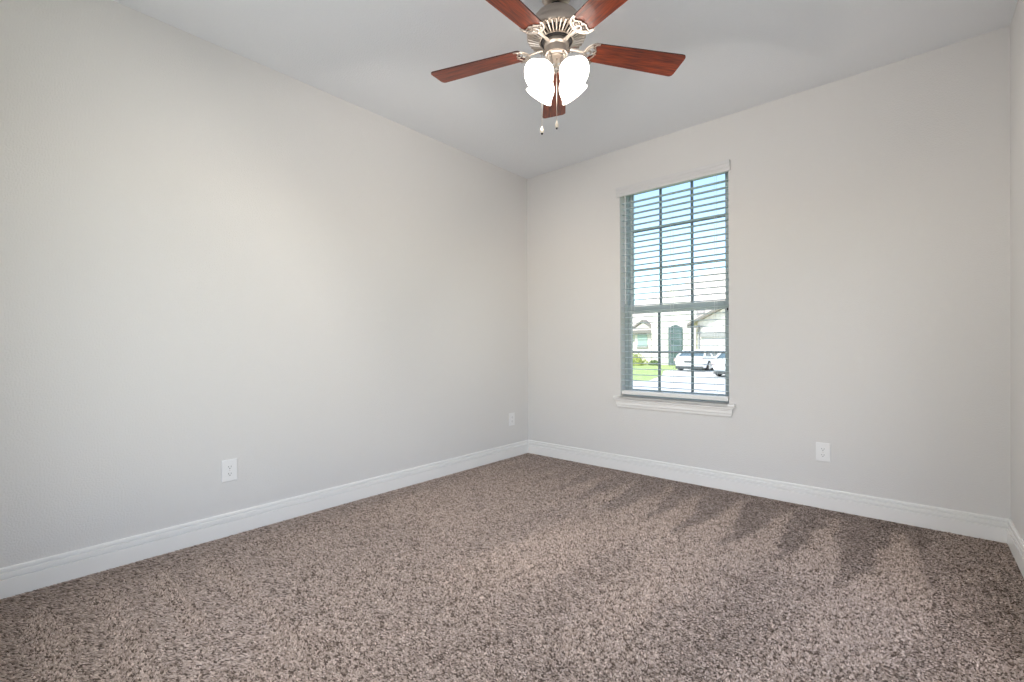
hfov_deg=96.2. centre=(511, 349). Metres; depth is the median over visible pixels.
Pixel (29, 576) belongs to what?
baseboard
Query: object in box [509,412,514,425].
electrical outlet
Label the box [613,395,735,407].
trim
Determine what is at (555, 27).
motor housing
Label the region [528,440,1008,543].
baseboard
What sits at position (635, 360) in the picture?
shrub
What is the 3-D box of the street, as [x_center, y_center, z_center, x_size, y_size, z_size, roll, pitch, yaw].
[2.120,1.447,18.244,75.000,0.015,8.100,0,0,41]
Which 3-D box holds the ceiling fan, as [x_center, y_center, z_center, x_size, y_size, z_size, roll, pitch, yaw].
[0.184,-1.357,2.136,1.277,0.680,1.225,0,0,41]
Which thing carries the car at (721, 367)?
on the driveway
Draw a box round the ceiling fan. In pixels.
[431,0,685,134]
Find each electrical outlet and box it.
[221,458,237,481]
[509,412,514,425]
[816,442,829,461]
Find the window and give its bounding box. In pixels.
[625,172,728,401]
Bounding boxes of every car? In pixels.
[674,350,717,370]
[712,350,724,375]
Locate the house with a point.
(640, 342)
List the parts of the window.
sash, sash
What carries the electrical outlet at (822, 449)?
attached to the wall at (869, 211)
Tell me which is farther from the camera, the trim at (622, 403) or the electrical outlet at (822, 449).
the trim at (622, 403)
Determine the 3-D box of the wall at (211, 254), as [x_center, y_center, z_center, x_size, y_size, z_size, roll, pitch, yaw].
[-1.137,-0.323,3.248,0.160,2.943,4.070,0,0,41]
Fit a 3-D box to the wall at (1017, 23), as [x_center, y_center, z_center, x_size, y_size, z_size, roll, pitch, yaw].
[1.469,-0.328,0.970,0.160,2.943,4.070,0,0,41]
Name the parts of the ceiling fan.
blade, blade, lamp shade, lamp shade, light bulb, lamp arm, blade, pull chain, lamp arm, light bulb, lamp shade, lamp shade, blade, blade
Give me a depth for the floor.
1.80 m
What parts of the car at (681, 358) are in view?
trim, cabin glass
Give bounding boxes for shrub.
[633,353,647,364]
[648,359,657,364]
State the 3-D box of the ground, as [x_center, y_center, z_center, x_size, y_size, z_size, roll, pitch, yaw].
[22.320,1.408,45.154,100.000,0.280,89.790,0,0,41]
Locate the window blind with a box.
[616,159,729,400]
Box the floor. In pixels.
[0,455,1023,681]
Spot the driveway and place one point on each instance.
(703, 373)
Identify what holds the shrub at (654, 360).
on the ground
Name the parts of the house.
entry door, garage door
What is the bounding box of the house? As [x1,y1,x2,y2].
[633,269,724,368]
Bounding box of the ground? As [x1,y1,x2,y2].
[633,365,677,380]
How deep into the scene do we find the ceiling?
2.62 m
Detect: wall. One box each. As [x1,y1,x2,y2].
[0,0,527,567]
[527,26,1010,518]
[1010,0,1023,541]
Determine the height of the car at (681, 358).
1.310 m
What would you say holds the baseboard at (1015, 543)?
attached to the wall at (1017, 23)
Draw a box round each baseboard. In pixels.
[0,440,528,599]
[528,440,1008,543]
[1007,519,1023,577]
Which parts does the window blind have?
ladder cord, ladder cord, ladder cord, ladder cord, rail, ladder cord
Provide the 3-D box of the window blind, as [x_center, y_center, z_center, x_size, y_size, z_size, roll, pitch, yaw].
[1.264,-0.495,3.664,0.914,1.761,0.091,0,0,41]
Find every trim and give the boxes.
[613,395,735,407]
[614,399,732,417]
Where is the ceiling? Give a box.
[113,0,1017,178]
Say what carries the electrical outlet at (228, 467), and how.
attached to the wall at (211, 254)
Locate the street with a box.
[633,381,724,393]
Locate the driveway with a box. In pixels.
[649,369,724,383]
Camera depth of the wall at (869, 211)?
2.93 m
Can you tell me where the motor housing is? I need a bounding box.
[528,17,584,55]

